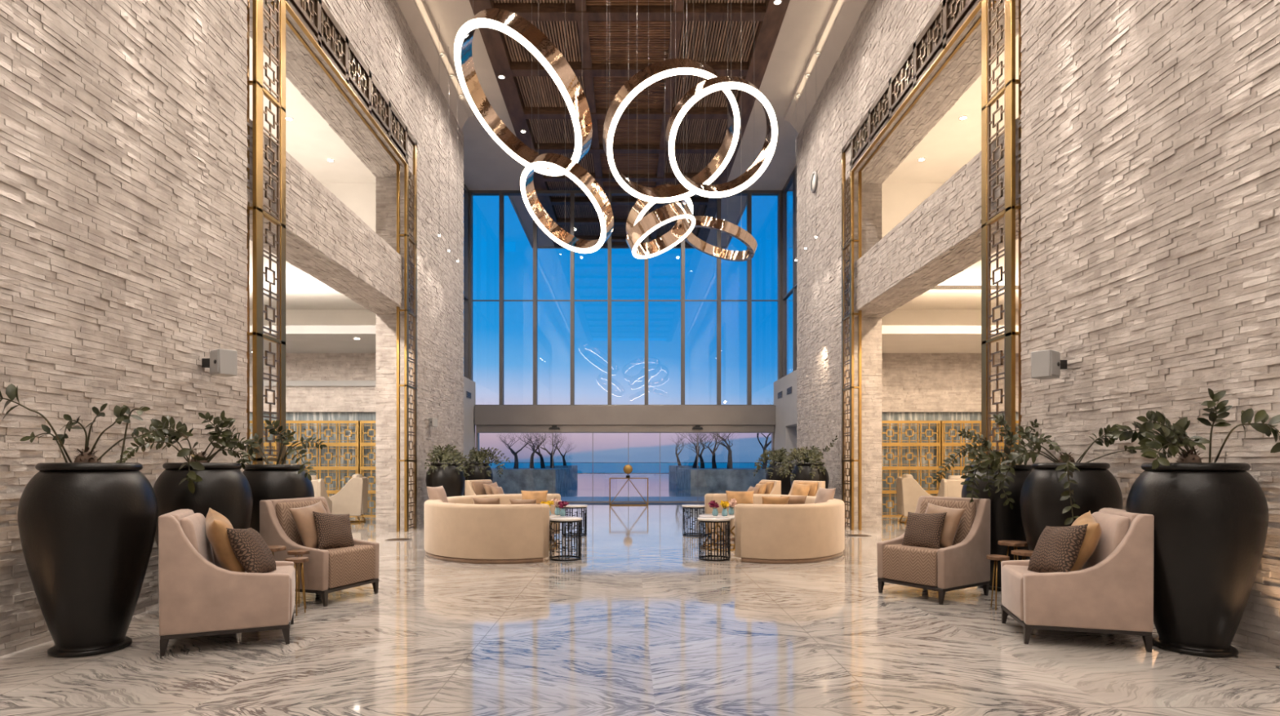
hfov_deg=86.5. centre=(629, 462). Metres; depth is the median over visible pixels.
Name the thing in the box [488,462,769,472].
sea
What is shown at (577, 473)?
ground pool edge
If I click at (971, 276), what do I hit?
ceiling
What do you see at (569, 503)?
strip
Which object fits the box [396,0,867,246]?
ceiling
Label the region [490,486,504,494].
throw pillow
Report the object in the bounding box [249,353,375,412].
wall
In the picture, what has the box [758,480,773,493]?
cushion
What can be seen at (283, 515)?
cushion
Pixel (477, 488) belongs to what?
cushion
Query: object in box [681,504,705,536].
drum side table
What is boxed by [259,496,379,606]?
lounge armchair
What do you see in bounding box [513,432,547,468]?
bare tree
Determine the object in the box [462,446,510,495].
potted fern
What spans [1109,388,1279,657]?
potted plant
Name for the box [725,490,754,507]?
throw pillow
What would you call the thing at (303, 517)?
throw pillow
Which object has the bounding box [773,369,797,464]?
wall
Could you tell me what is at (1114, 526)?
cushion
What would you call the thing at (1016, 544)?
side table
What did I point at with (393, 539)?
floor vent
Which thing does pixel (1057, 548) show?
throw pillow
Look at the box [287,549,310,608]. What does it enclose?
side table
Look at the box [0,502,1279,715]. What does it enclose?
floor
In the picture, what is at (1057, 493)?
potted plant
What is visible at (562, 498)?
terrace
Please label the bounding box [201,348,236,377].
wall speaker
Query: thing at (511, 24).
ring pendant light
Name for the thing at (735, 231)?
ring pendant light
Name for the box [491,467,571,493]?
stone planter
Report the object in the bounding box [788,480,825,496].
lounge armchair
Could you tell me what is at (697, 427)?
sensor
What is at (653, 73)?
ring pendant light
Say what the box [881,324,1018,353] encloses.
ceiling
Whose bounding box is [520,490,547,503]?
throw pillow
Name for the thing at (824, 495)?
throw pillow
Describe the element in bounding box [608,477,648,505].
console
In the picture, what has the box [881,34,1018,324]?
ceiling
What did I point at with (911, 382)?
wall
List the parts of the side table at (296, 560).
leg, leg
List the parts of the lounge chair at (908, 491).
panel, backrest, panel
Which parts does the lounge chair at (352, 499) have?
panel, backrest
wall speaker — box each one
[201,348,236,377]
[428,417,437,426]
[810,171,817,192]
[1031,349,1066,379]
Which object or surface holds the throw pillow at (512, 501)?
on the curved sofa at (460, 530)
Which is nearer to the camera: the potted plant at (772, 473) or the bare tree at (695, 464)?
the potted plant at (772, 473)
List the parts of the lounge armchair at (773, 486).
backrest, panel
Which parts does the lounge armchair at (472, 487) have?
panel, backrest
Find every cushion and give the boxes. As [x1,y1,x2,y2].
[180,512,214,564]
[275,499,327,546]
[471,480,492,494]
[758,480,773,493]
[794,481,817,496]
[920,498,976,545]
[1083,511,1129,568]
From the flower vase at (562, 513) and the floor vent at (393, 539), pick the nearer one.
the flower vase at (562, 513)
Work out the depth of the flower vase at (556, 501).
9.59 m
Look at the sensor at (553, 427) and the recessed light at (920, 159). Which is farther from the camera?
the sensor at (553, 427)
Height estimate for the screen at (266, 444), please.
2.130 m
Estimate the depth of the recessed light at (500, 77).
14.31 m
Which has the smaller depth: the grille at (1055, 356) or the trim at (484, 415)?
the grille at (1055, 356)
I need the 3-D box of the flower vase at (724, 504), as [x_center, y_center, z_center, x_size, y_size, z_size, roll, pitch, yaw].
[1.311,0.632,9.412,0.140,0.218,0.156,0,0,0]
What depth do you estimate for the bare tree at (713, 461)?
29.92 m
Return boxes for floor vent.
[384,537,412,541]
[845,533,871,537]
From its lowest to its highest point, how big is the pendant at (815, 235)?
3.875 m
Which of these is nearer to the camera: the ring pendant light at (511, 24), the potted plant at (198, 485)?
the potted plant at (198, 485)
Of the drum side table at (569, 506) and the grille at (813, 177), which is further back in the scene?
the grille at (813, 177)
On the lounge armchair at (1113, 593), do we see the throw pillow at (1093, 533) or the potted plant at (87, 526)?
the throw pillow at (1093, 533)
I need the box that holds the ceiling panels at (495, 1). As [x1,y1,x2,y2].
[493,0,765,235]
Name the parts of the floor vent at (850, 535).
plate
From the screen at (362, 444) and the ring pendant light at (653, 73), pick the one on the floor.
the screen at (362, 444)
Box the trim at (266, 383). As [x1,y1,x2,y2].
[249,380,375,386]
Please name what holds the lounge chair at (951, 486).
on the floor
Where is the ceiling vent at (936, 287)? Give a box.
[930,285,1018,289]
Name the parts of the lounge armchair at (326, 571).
panel, backrest, leg, frame, seat, panel, leg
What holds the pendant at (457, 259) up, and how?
hanging from the ceiling at (435, 24)
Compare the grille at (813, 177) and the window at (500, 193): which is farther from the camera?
the window at (500, 193)
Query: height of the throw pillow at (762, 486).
0.439 m
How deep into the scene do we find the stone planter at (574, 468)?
41.20 m
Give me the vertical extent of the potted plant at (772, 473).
1.548 m
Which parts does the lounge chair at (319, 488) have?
backrest, panel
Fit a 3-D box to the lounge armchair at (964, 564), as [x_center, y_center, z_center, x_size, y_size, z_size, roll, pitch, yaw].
[2.764,0.764,6.199,0.742,0.872,0.670,0,0,-33]
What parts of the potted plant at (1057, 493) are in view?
stem, stem, stem, dry crown, stem, stem, stem, stem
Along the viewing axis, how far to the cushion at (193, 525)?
4.45 m
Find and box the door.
[475,425,774,502]
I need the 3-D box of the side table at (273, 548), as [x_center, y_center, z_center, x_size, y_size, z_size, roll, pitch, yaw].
[-2.859,0.933,5.380,0.252,0.527,0.258,0,0,0]
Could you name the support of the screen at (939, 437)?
on the floor
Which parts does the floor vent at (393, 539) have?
plate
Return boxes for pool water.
[557,473,705,496]
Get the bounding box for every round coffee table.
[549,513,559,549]
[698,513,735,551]
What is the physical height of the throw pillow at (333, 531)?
0.420 m
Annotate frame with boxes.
[246,0,417,531]
[841,0,1022,529]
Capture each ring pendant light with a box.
[453,0,592,176]
[520,0,613,253]
[602,0,740,203]
[626,0,693,244]
[626,0,695,258]
[665,75,777,197]
[684,0,757,261]
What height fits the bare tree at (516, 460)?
2.042 m
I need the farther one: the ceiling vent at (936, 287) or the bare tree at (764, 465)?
the bare tree at (764, 465)
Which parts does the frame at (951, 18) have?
frame, head frame, edge trim, frame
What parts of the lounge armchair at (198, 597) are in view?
leg, backrest, frame, panel, seat, leg, leg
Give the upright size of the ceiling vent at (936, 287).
0.012 m
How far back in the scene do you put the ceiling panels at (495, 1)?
15.08 m
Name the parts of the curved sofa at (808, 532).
seat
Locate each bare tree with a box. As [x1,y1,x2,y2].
[497,432,538,468]
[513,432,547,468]
[526,432,551,468]
[532,432,565,467]
[547,434,573,466]
[672,432,689,466]
[680,432,711,467]
[683,432,717,468]
[688,432,728,468]
[710,432,739,468]
[756,398,773,468]
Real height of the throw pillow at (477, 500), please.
0.318 m
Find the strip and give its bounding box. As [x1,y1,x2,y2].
[568,502,704,504]
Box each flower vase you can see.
[540,500,554,515]
[551,498,565,515]
[557,501,568,515]
[708,500,719,515]
[720,500,729,515]
[728,497,737,514]
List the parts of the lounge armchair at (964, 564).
leg, panel, seat, frame, leg, backrest, panel, leg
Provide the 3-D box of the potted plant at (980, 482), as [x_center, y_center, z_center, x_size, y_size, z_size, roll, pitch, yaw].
[3.351,0.367,6.439,1.185,1.670,0.818,0,0,0]
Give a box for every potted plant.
[0,383,193,657]
[115,410,259,547]
[239,419,327,533]
[932,413,1061,591]
[983,423,1160,550]
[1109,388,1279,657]
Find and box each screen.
[249,420,276,464]
[285,420,359,497]
[358,420,375,515]
[881,420,942,515]
[940,420,1018,479]
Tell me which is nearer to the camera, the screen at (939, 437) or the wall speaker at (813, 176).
the wall speaker at (813, 176)
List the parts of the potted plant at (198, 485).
stem, stem, stem, stem, dry crown, stem, stem, stem, stem, stem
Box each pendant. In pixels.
[456,75,458,262]
[814,33,817,238]
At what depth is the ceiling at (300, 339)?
13.56 m
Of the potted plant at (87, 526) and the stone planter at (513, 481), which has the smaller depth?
the potted plant at (87, 526)
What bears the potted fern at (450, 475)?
on the floor
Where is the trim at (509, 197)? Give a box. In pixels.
[508,195,746,248]
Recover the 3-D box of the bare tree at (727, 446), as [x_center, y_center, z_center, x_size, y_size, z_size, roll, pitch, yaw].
[3.974,-0.888,29.730,2.041,2.345,1.810,0,0,0]
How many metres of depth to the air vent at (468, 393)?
19.44 m
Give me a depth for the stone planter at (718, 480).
26.20 m
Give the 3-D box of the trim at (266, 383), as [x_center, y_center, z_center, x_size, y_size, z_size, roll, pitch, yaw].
[-7.150,-1.760,15.185,5.100,0.120,0.070,0,0,0]
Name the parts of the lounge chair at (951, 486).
panel, backrest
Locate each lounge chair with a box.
[311,475,332,514]
[328,473,368,524]
[895,474,933,524]
[937,475,964,497]
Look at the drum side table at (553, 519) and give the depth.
8.30 m
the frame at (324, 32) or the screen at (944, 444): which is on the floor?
the screen at (944, 444)
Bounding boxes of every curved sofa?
[424,493,560,564]
[704,493,844,564]
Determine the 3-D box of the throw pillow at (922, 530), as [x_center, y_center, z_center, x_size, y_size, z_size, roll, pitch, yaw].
[2.665,0.620,6.171,0.270,0.402,0.388,0,0,-38]
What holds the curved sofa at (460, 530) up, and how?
on the floor
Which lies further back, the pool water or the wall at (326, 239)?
the pool water
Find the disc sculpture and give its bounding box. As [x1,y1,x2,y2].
[623,464,632,477]
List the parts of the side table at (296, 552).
leg, leg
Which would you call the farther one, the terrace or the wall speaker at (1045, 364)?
the terrace
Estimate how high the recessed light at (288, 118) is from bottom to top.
0.012 m
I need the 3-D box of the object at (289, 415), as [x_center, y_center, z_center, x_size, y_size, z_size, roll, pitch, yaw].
[-7.150,0.035,15.360,5.100,2.330,0.080,0,0,0]
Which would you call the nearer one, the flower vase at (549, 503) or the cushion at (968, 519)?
the cushion at (968, 519)
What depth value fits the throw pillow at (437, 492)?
9.28 m
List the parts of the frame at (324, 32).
frame, edge trim, head frame, frame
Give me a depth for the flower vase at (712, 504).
9.42 m
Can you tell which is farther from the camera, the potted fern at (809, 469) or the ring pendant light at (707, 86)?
the potted fern at (809, 469)
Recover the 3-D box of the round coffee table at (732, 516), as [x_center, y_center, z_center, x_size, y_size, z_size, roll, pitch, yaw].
[1.320,0.972,9.550,0.690,0.460,0.690,0,0,0]
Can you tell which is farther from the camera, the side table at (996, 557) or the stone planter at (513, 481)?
the stone planter at (513, 481)
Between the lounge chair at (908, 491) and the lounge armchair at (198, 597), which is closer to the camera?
the lounge armchair at (198, 597)
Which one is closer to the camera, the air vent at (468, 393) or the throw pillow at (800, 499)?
the throw pillow at (800, 499)
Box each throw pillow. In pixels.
[204,507,245,572]
[226,527,276,573]
[288,501,326,548]
[312,511,354,549]
[426,485,448,502]
[472,497,499,504]
[483,482,498,494]
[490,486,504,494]
[509,498,536,504]
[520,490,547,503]
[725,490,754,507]
[746,485,759,493]
[755,483,767,493]
[761,496,789,504]
[780,495,807,504]
[790,482,811,495]
[813,487,835,503]
[902,511,946,548]
[924,502,965,547]
[1027,524,1088,573]
[1070,511,1102,571]
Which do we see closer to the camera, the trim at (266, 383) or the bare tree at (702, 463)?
the trim at (266, 383)
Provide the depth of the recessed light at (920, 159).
14.00 m
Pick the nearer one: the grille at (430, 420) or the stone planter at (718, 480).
the grille at (430, 420)
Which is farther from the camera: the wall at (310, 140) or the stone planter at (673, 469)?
the stone planter at (673, 469)
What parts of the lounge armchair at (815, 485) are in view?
panel, backrest, panel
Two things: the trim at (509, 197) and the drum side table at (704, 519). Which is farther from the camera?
the trim at (509, 197)
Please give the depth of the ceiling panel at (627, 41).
14.91 m
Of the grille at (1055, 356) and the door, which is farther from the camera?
the door
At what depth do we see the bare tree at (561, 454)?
39.91 m
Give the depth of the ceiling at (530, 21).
15.16 m
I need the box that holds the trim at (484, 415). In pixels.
[474,404,775,425]
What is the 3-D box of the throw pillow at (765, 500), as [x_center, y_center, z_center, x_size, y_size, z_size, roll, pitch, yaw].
[1.831,0.557,8.600,0.360,0.318,0.244,0,0,-5]
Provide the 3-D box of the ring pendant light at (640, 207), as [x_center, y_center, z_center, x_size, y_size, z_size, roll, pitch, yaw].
[0.460,-5.689,10.344,1.028,4.882,1.047,0,0,0]
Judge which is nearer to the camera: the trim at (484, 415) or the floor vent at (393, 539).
the floor vent at (393, 539)
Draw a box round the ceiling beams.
[469,0,790,246]
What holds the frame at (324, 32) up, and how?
attached to the wall at (123, 128)
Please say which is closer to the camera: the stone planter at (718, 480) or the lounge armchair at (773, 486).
the lounge armchair at (773, 486)
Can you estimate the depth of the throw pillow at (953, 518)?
6.06 m
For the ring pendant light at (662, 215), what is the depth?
9.20 m
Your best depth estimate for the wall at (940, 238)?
9.26 m
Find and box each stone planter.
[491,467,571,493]
[545,465,577,483]
[668,465,699,484]
[677,467,766,493]
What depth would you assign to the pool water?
34.03 m
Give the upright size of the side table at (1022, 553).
0.475 m
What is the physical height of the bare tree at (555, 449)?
2.321 m
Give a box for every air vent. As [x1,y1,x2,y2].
[466,391,471,398]
[777,391,782,398]
[786,386,791,395]
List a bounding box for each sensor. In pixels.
[548,425,559,429]
[692,425,703,429]
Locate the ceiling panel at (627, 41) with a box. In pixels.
[586,0,673,236]
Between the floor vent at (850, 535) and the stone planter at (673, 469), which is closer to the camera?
the floor vent at (850, 535)
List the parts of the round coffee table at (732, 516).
leg, leg, leg, leg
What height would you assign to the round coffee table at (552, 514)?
0.460 m
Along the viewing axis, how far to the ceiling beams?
14.23 m
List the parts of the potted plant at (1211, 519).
stem, stem, stem, dry crown, stem, stem, stem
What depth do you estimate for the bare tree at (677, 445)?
39.82 m
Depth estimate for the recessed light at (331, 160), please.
14.04 m
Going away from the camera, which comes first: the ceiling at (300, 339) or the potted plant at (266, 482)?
the potted plant at (266, 482)
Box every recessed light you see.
[285,115,293,120]
[326,158,334,162]
[497,75,505,79]
[773,0,782,4]
[917,157,925,161]
[958,115,968,119]
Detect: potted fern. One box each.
[424,444,474,499]
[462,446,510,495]
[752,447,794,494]
[778,435,838,488]
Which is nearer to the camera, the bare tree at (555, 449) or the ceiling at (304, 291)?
the ceiling at (304, 291)
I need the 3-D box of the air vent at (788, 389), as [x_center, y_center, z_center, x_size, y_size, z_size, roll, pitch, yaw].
[4.315,-1.935,18.350,0.030,0.170,0.560,0,0,0]
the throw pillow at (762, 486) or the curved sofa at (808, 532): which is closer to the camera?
the curved sofa at (808, 532)
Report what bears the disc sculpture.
on the console
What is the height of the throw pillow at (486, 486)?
0.446 m
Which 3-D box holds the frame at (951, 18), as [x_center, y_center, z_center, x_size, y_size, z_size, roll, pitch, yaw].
[4.019,-2.300,9.795,0.182,7.000,5.630,0,0,0]
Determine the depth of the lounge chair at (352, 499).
13.18 m
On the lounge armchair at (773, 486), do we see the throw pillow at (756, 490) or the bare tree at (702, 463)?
the throw pillow at (756, 490)
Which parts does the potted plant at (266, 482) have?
stem, stem, stem, stem, stem, stem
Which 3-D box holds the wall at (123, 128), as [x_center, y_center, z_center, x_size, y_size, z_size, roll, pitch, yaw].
[-4.242,-3.250,5.475,0.717,8.900,20.950,0,0,0]
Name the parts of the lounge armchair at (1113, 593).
leg, leg, seat, panel, frame, backrest, leg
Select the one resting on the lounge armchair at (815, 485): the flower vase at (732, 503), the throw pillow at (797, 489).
the throw pillow at (797, 489)
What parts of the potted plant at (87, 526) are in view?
stem, stem, stem, dry crown, stem, stem, stem, stem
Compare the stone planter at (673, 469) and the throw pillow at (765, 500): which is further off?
the stone planter at (673, 469)
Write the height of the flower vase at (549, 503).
0.215 m
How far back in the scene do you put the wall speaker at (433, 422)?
13.14 m
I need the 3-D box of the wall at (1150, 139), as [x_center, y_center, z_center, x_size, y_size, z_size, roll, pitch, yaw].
[4.322,-3.250,5.575,0.717,8.900,21.150,0,0,0]
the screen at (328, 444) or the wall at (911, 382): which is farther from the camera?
the wall at (911, 382)
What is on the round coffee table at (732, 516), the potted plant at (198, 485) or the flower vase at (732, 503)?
the flower vase at (732, 503)
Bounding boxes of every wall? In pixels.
[0,0,463,656]
[246,119,412,314]
[249,36,475,465]
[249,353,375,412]
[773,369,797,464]
[796,0,1279,658]
[846,117,1021,317]
[881,353,1018,412]
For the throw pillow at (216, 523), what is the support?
on the lounge armchair at (198, 597)
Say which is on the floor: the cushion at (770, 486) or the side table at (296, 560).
the side table at (296, 560)
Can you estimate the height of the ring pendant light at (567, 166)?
5.118 m
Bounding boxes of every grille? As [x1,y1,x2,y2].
[209,350,218,373]
[428,418,432,426]
[811,173,815,190]
[1050,351,1060,375]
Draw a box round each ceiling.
[249,240,367,309]
[249,324,375,353]
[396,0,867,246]
[506,21,756,232]
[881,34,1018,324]
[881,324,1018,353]
[896,239,1018,309]
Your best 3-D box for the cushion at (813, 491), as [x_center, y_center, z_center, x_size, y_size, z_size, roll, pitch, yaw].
[3.113,0.556,12.114,0.130,0.408,0.524,0,0,-35]
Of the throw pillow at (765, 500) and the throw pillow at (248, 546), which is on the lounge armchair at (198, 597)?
the throw pillow at (248, 546)
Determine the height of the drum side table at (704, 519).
0.511 m
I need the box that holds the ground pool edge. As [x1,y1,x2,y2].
[577,472,668,473]
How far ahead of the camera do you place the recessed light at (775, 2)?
11.98 m
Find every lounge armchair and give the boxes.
[158,508,295,656]
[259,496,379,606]
[464,479,492,495]
[758,480,781,494]
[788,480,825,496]
[876,495,990,604]
[1000,507,1154,652]
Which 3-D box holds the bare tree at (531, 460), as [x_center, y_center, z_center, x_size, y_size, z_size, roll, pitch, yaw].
[-4.073,-0.770,29.799,1.424,2.126,1.804,0,0,0]
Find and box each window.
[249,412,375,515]
[463,164,797,404]
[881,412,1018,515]
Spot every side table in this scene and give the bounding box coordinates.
[267,545,286,556]
[284,556,309,615]
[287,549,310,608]
[549,516,582,561]
[562,504,587,536]
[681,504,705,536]
[697,516,731,561]
[986,554,1009,609]
[997,540,1027,559]
[1010,549,1033,559]
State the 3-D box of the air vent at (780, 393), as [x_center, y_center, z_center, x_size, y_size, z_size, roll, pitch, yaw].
[4.315,-1.935,19.500,0.030,0.170,0.560,0,0,0]
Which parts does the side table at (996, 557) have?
leg, leg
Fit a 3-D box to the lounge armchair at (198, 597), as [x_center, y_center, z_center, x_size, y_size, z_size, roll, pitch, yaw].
[-2.699,0.764,4.630,0.742,0.872,0.670,0,0,-24]
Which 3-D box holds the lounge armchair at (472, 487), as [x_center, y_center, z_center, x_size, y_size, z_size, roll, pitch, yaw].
[-2.549,0.764,12.600,0.742,0.872,0.670,0,0,28]
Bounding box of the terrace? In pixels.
[560,496,704,501]
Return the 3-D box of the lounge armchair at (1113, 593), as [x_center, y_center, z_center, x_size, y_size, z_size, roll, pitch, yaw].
[3.039,0.764,4.690,0.742,0.872,0.670,0,0,16]
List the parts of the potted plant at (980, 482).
stem, stem, stem, stem, stem, stem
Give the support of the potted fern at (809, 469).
on the floor
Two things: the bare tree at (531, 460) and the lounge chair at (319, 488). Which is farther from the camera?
the bare tree at (531, 460)
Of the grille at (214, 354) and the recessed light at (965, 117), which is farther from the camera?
the recessed light at (965, 117)

